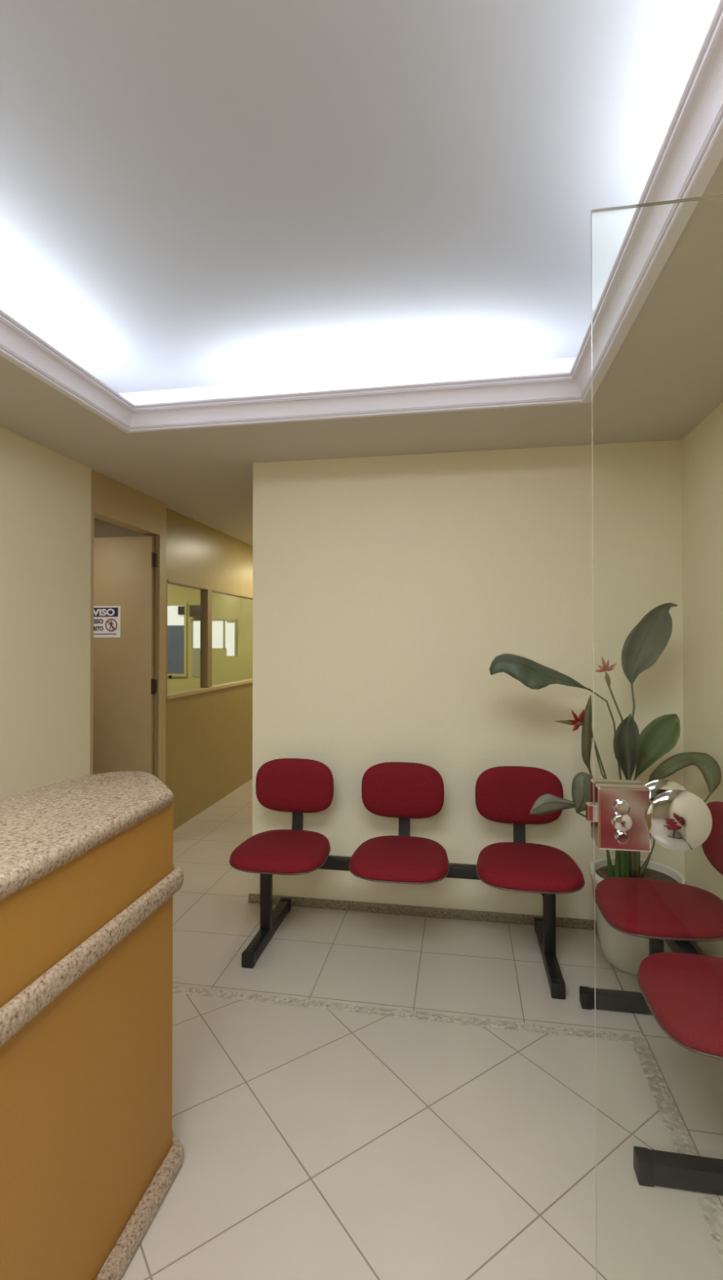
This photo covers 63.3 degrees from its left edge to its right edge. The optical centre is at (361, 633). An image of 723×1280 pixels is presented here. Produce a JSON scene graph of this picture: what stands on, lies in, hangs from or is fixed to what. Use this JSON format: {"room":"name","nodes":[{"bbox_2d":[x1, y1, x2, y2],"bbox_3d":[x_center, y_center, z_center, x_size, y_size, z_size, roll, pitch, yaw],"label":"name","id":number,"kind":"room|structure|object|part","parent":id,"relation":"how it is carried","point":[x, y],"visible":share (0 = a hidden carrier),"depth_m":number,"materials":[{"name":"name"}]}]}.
{"room":"lobby","nodes":[
{"label":"lobby","id":0,"kind":"room"},
{"bbox_2d":[0,426,91,799],"bbox_3d":[-2.209,0.019,-0.408,0.150,2.754,7.445,0,-1,10],"label":"wall","id":1,"kind":"structure","parent":0,"point":[46,494],"depth_m":2.88,"materials":[{"name":"beige paint"}]},
{"bbox_2d":[89,469,166,784],"bbox_3d":[-1.483,0.266,3.676,0.092,2.354,0.855,0,-1,10],"label":"doorway","id":2,"kind":"structure","parent":1,"relation":"in","point":[113,501],"depth_m":3.75,"materials":[{"name":"laminate"}]},
{"bbox_2d":[93,534,159,777],"bbox_3d":[-1.788,0.389,4.040,0.806,2.118,0.060,0,-1,10],"label":"door","id":3,"kind":"structure","parent":2,"relation":"attached to","point":[126,569],"depth_m":3.99,"materials":[{"name":"brown wood"}]},
{"bbox_2d":[93,605,120,637],"bbox_3d":[-1.797,-0.078,4.023,0.310,0.216,0.004,0,-1,10],"label":"warning sign","id":4,"kind":"object","parent":3,"relation":"attached to","point":[107,619],"visible":0.7,"depth_m":4.01,"materials":[{"name":"white"}]},
{"bbox_2d":[93,517,147,537],"bbox_3d":[-2.064,0.274,4.301,1.267,2.354,0.060,0,-1,10],"label":"wall","id":5,"kind":"structure","parent":0,"point":[102,529],"depth_m":4.24,"materials":[{"name":"beige paint"}]},
{"bbox_2d":[165,507,253,831],"bbox_3d":[-1.095,0.295,6.173,0.060,2.354,4.200,0,-1,10],"label":"wall partition","id":6,"kind":"structure","parent":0,"point":[209,734],"depth_m":4.86,"materials":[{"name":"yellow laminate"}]},
{"bbox_2d":[165,579,253,699],"bbox_3d":[-1.077,0.066,6.229,0.086,0.867,4.090,0,-1,10],"label":"window","id":7,"kind":"structure","parent":6,"relation":"in","point":[206,598],"depth_m":4.90,"materials":[{"name":"brown paint"}]},
{"bbox_3d":[-1.077,0.485,6.224,0.086,0.030,4.090,0,-1,10],"label":"sill","id":8,"kind":"part","parent":7,"relation":"part of","materials":[{"name":"beige laminate"}]},
{"bbox_2d":[167,583,253,693],"bbox_3d":[-2.663,0.306,7.083,3.340,2.354,0.060,0,-1,10],"label":"wall","id":9,"kind":"structure","parent":0,"point":[225,668],"depth_m":6.87,"materials":[{"name":"yellow paint"}]},
{"bbox_2d":[167,603,187,676],"bbox_3d":[-2.363,0.077,6.989,0.605,0.870,0.030,0,-1,10],"label":"window","id":10,"kind":"structure","parent":9,"relation":"in","point":[177,624],"depth_m":6.96,"materials":[{"name":"yellow paint"}]},
{"bbox_3d":[-2.362,-0.210,6.999,0.545,0.235,0.008,0,-1,10],"label":"pane","id":11,"kind":"part","parent":10,"relation":"part of","materials":[{"name":"white glass"}]},
{"bbox_3d":[-2.362,0.195,6.993,0.545,0.575,0.010,0,-1,10],"label":"blind panel","id":12,"kind":"part","parent":10,"relation":"part of","materials":[{"name":"grey fabric"}]},
{"bbox_2d":[177,606,184,614],"bbox_3d":[-2.128,-0.269,6.928,0.070,0.100,0.054,0,-1,10],"label":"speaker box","id":13,"kind":"object","parent":10,"relation":"attached to","point":[180,609],"visible":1,"depth_m":6.90,"materials":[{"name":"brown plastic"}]},
{"bbox_3d":[-2.132,-0.269,6.904,0.056,0.084,0.005,0,-1,10],"label":"plate","id":14,"kind":"part","parent":13,"relation":"part of","materials":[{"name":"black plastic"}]},
{"bbox_2d":[189,604,199,617],"bbox_3d":[-1.936,-0.262,6.880,0.145,0.135,0.106,0,-1,10],"label":"box","id":15,"kind":"object","parent":9,"relation":"attached to","point":[194,610],"visible":0.7,"depth_m":6.83,"materials":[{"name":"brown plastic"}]},
{"bbox_2d":[189,606,199,614],"bbox_3d":[-1.944,-0.262,6.832,0.125,0.094,0.008,0,-1,10],"label":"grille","id":16,"kind":"object","parent":15,"relation":"attached to","point":[193,610],"depth_m":6.83,"materials":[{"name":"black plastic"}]},
{"bbox_2d":[191,618,236,676],"bbox_3d":[-1.734,0.173,6.884,0.562,0.675,0.020,0,-1,10],"label":"papers","id":17,"kind":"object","parent":9,"relation":"in","point":[224,633],"depth_m":6.88,"materials":[{"name":"beige paper"}]},
{"bbox_3d":[-1.881,0.346,6.909,0.240,0.330,0.008,0,-1,10],"label":"panel","id":18,"kind":"part","parent":17,"relation":"part of","materials":[{"name":"beige paper"}]},
{"bbox_3d":[-1.788,0.013,6.897,0.430,0.325,0.008,0,-1,10],"label":"pane","id":19,"kind":"part","parent":17,"relation":"part of","materials":[{"name":"white paper"}]},
{"bbox_3d":[-1.735,0.048,6.886,0.562,0.425,0.020,0,-1,10],"label":"frame","id":20,"kind":"part","parent":17,"relation":"part of","materials":[{"name":"beige paper"}]},
{"bbox_3d":[-1.526,0.073,6.851,0.100,0.385,0.008,0,-1,10],"label":"pane","id":21,"kind":"part","parent":17,"relation":"part of","materials":[{"name":"white paper"}]},
{"bbox_2d":[0,0,719,393],"bbox_3d":[-0.622,-1.340,-0.636,3.363,0.055,7.804,0,-1,10],"label":"ceiling","id":22,"kind":"structure","parent":0,"point":[193,193],"depth_m":1.63,"materials":[{"name":"grey paint"}]},
{"bbox_2d":[0,156,722,546],"bbox_3d":[-1.885,-0.944,2.087,6.780,0.030,12.750,0,-1,10],"label":"ceiling","id":23,"kind":"structure","parent":0,"point":[665,377],"depth_m":2.57,"materials":[{"name":"grey paint"}]},
{"bbox_2d":[0,0,722,433],"bbox_3d":[-0.394,-0.980,0.700,2.020,0.094,3.683,0,-1,10],"label":"trim","id":24,"kind":"structure","parent":23,"relation":"attached to","point":[691,152],"depth_m":2.06,"materials":[{"name":"white paint"}]},
{"bbox_2d":[119,356,576,404],"bbox_3d":[-0.394,-1.136,0.700,2.850,0.321,4.500,0,-1,10],"label":"light","id":25,"kind":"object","parent":24,"relation":"on","point":[557,365],"depth_m":2.88,"materials":[{"name":"white paint"}]},
{"bbox_2d":[120,778,722,1279],"bbox_3d":[-2.024,1.478,2.362,7.200,0.100,14.000,0,-1,10],"label":"floor","id":26,"kind":"structure","parent":0,"point":[379,1096],"depth_m":1.76,"materials":[{"name":"tile"}]},
{"bbox_2d":[0,770,184,1279],"bbox_3d":[-0.894,0.903,0.365,0.419,1.003,2.935,0,-1,10],"label":"reception desk","id":27,"kind":"object","parent":26,"relation":"on","point":[91,1152],"depth_m":1.24,"materials":[{"name":"orange paint"}]},
{"bbox_2d":[0,770,173,901],"bbox_3d":[-0.907,0.423,0.357,0.398,0.043,2.905,0,-1,10],"label":"countertop","id":28,"kind":"structure","parent":27,"relation":"on","point":[43,829],"depth_m":1.33,"materials":[{"name":"beige stone"}]},
{"bbox_3d":[-0.813,0.651,0.370,0.238,0.058,2.868,0,-1,10],"label":"rail","id":29,"kind":"part","parent":27,"relation":"part of","materials":[{"name":"beige stone"}]},
{"bbox_2d":[229,758,585,999],"bbox_3d":[0.187,1.029,2.670,1.518,0.804,0.567,0,-1,10],"label":"bench","id":30,"kind":"object","parent":26,"relation":"on","point":[404,791],"visible":0.99,"depth_m":2.70,"materials":[{"name":"red fabric"}]},
{"bbox_3d":[-0.421,1.227,2.743,0.100,0.310,0.040,0,-1,10],"label":"leg","id":31,"kind":"part","parent":30,"relation":"part of","materials":[{"name":"black metal"}]},
{"bbox_3d":[-0.358,0.992,2.704,0.426,0.061,0.440,0,-1,10],"label":"seat","id":32,"kind":"part","parent":30,"relation":"part of","materials":[{"name":"red fabric"}]},
{"bbox_3d":[-0.358,1.014,2.704,0.434,0.021,0.448,0,-1,10],"label":"edge trim","id":33,"kind":"part","parent":30,"relation":"part of","materials":[{"name":"grey"}]},
{"bbox_3d":[-0.333,0.764,2.930,0.400,0.268,0.060,0,-1,10],"label":"backrest","id":34,"kind":"part","parent":30,"relation":"part of","materials":[{"name":"red fabric"}]},
{"bbox_3d":[0.174,0.991,2.612,0.426,0.061,0.440,0,-1,10],"label":"seat","id":35,"kind":"part","parent":30,"relation":"part of","materials":[{"name":"red fabric"}]},
{"bbox_3d":[0.174,1.012,2.612,0.434,0.021,0.448,0,-1,10],"label":"edge trim","id":36,"kind":"part","parent":30,"relation":"part of","materials":[{"name":"grey"}]},
{"bbox_3d":[0.199,0.763,2.838,0.400,0.268,0.060,0,-1,10],"label":"backrest","id":37,"kind":"part","parent":30,"relation":"part of","materials":[{"name":"red fabric"}]},
{"bbox_3d":[0.736,0.761,2.745,0.400,0.268,0.060,0,-1,10],"label":"backrest","id":38,"kind":"part","parent":30,"relation":"part of","materials":[{"name":"red fabric"}]},
{"bbox_3d":[0.712,0.990,2.520,0.426,0.061,0.440,0,-1,10],"label":"seat","id":39,"kind":"part","parent":30,"relation":"part of","materials":[{"name":"red fabric"}]},
{"bbox_3d":[0.712,1.011,2.519,0.434,0.021,0.448,0,-1,10],"label":"edge trim","id":40,"kind":"part","parent":30,"relation":"part of","materials":[{"name":"grey"}]},
{"bbox_3d":[0.786,1.224,2.534,0.100,0.310,0.040,0,-1,10],"label":"leg","id":41,"kind":"part","parent":30,"relation":"part of","materials":[{"name":"black metal"}]},
{"bbox_2d":[489,602,721,975],"bbox_3d":[0.998,0.651,2.550,0.871,1.556,0.488,0,-1,10],"label":"potted plant","id":42,"kind":"object","parent":26,"relation":"on","point":[645,644],"visible":0.81,"depth_m":2.50,"materials":[{"name":"green plant"}]},
{"bbox_3d":[0.902,0.400,2.496,0.164,0.062,0.011,0,-1,-5],"label":"flower","id":43,"kind":"part","parent":42,"relation":"part of","materials":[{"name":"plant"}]},
{"bbox_3d":[1.036,0.557,2.520,0.082,0.198,0.011,0,-1,0],"label":"stem","id":44,"kind":"part","parent":42,"relation":"part of","materials":[{"name":"green plant"}]},
{"bbox_3d":[1.018,0.890,2.467,0.316,0.325,0.027,0,-1,-31],"label":"stem","id":45,"kind":"part","parent":42,"relation":"part of","materials":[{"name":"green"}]},
{"bbox_3d":[1.064,0.196,2.530,0.023,0.070,0.010,0,-1,6],"label":"flower","id":46,"kind":"part","parent":42,"relation":"part of","materials":[{"name":"green plant"}]},
{"bbox_3d":[1.087,0.644,2.560,0.180,0.802,0.037,0,-1,10],"label":"stem","id":47,"kind":"part","parent":42,"relation":"part of","materials":[{"name":"green plant"}]},
{"bbox_3d":[1.073,0.723,2.530,0.191,0.671,0.097,0,-1,10],"label":"stem","id":48,"kind":"part","parent":42,"relation":"part of","materials":[{"name":"green plant"}]},
{"bbox_3d":[1.120,0.621,2.544,0.129,0.868,0.057,0,-1,10],"label":"stem","id":49,"kind":"part","parent":42,"relation":"part of","materials":[{"name":"green plant"}]},
{"bbox_3d":[1.154,0.846,2.517,0.026,0.419,0.105,-1,-1,41],"label":"stem","id":50,"kind":"part","parent":42,"relation":"part of","materials":[{"name":"green plant"}]},
{"bbox_3d":[1.175,0.635,2.550,0.025,0.816,0.027,1,-1,-41],"label":"stem","id":51,"kind":"part","parent":42,"relation":"part of","materials":[{"name":"green plant"}]},
{"bbox_3d":[1.201,1.237,2.559,0.388,0.385,0.388,0,-1,10],"label":"pot","id":52,"kind":"part","parent":42,"relation":"part of","materials":[{"name":"beige ceramic"}]},
{"bbox_3d":[1.193,0.831,2.498,0.025,0.439,0.119,0,-1,0],"label":"stem","id":53,"kind":"part","parent":42,"relation":"part of","materials":[{"name":"green plant"}]},
{"bbox_3d":[1.225,0.935,2.525,0.071,0.235,0.030,0,-1,35],"label":"stem","id":54,"kind":"part","parent":42,"relation":"part of","materials":[{"name":"green plant"}]},
{"bbox_3d":[1.317,0.642,2.255,0.043,0.052,0.011,0,-1,25],"label":"stem","id":55,"kind":"part","parent":42,"relation":"part of","materials":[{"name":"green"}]},
{"bbox_2d":[579,800,722,1195],"bbox_3d":[1.053,1.019,1.836,0.561,0.804,1.004,0,-1,10],"label":"bench","id":56,"kind":"object","parent":26,"relation":"on","point":[682,988],"visible":0.97,"depth_m":1.73,"materials":[{"name":"red fabric"}]},
{"bbox_3d":[1.105,1.220,2.180,0.040,0.310,0.100,0,-1,10],"label":"leg","id":57,"kind":"part","parent":56,"relation":"part of","materials":[{"name":"black metal"}]},
{"bbox_3d":[1.094,0.985,2.119,0.440,0.061,0.426,0,-1,10],"label":"seat","id":58,"kind":"part","parent":56,"relation":"part of","materials":[{"name":"red fabric"}]},
{"bbox_3d":[1.094,1.006,2.119,0.448,0.021,0.434,0,-1,10],"label":"edge trim","id":59,"kind":"part","parent":56,"relation":"part of","materials":[{"name":"grey"}]},
{"bbox_3d":[0.997,1.000,1.557,0.448,0.021,0.434,0,-1,10],"label":"edge trim","id":60,"kind":"part","parent":56,"relation":"part of","materials":[{"name":"grey"}]},
{"bbox_3d":[0.997,0.978,1.557,0.440,0.061,0.426,0,-1,10],"label":"seat","id":61,"kind":"part","parent":56,"relation":"part of","materials":[{"name":"red fabric"}]},
{"bbox_3d":[1.310,0.754,2.084,0.060,0.268,0.400,0,-1,10],"label":"backrest","id":62,"kind":"part","parent":56,"relation":"part of","materials":[{"name":"red fabric"}]},
{"bbox_2d":[252,440,684,919],"bbox_3d":[0.970,0.085,5.415,2.292,2.754,4.996,0,-1,10],"label":"wall","id":63,"kind":"structure","parent":0,"point":[388,590],"depth_m":2.96,"materials":[{"name":"beige paint"}]},
{"bbox_2d":[248,893,598,930],"bbox_3d":[0.462,1.411,2.947,2.160,0.047,0.012,0,-1,10],"label":"baseboard","id":64,"kind":"structure","parent":63,"relation":"attached to","point":[483,916],"depth_m":2.96,"materials":[{"name":"stone"}]},
{"bbox_2d":[681,402,722,957],"bbox_3d":[0.962,0.012,-0.925,0.150,2.754,7.504,0,-1,10],"label":"wall","id":65,"kind":"structure","parent":0,"point":[702,448],"depth_m":2.54,"materials":[{"name":"beige paint"}]},
{"bbox_2d":[586,194,722,1279],"bbox_3d":[0.773,0.356,0.877,0.829,2.092,0.085,0,-1,10],"label":"door","id":66,"kind":"structure","parent":65,"relation":"in","point":[624,815],"depth_m":0.91,"materials":[{"name":"clear glass"}]},
{"bbox_3d":[0.490,0.285,0.927,0.093,0.093,0.085,0,-1,10],"label":"knob","id":67,"kind":"part","parent":66,"relation":"part of","materials":[{"name":"silver metal"}]},
{"bbox_2d":[689,941,706,955],"bbox_3d":[0.881,1.365,-0.933,0.012,0.047,7.492,0,-1,10],"label":"baseboard","id":68,"kind":"structure","parent":65,"relation":"attached to","point":[695,944],"depth_m":2.59,"materials":[{"name":"stone"}]}
]}

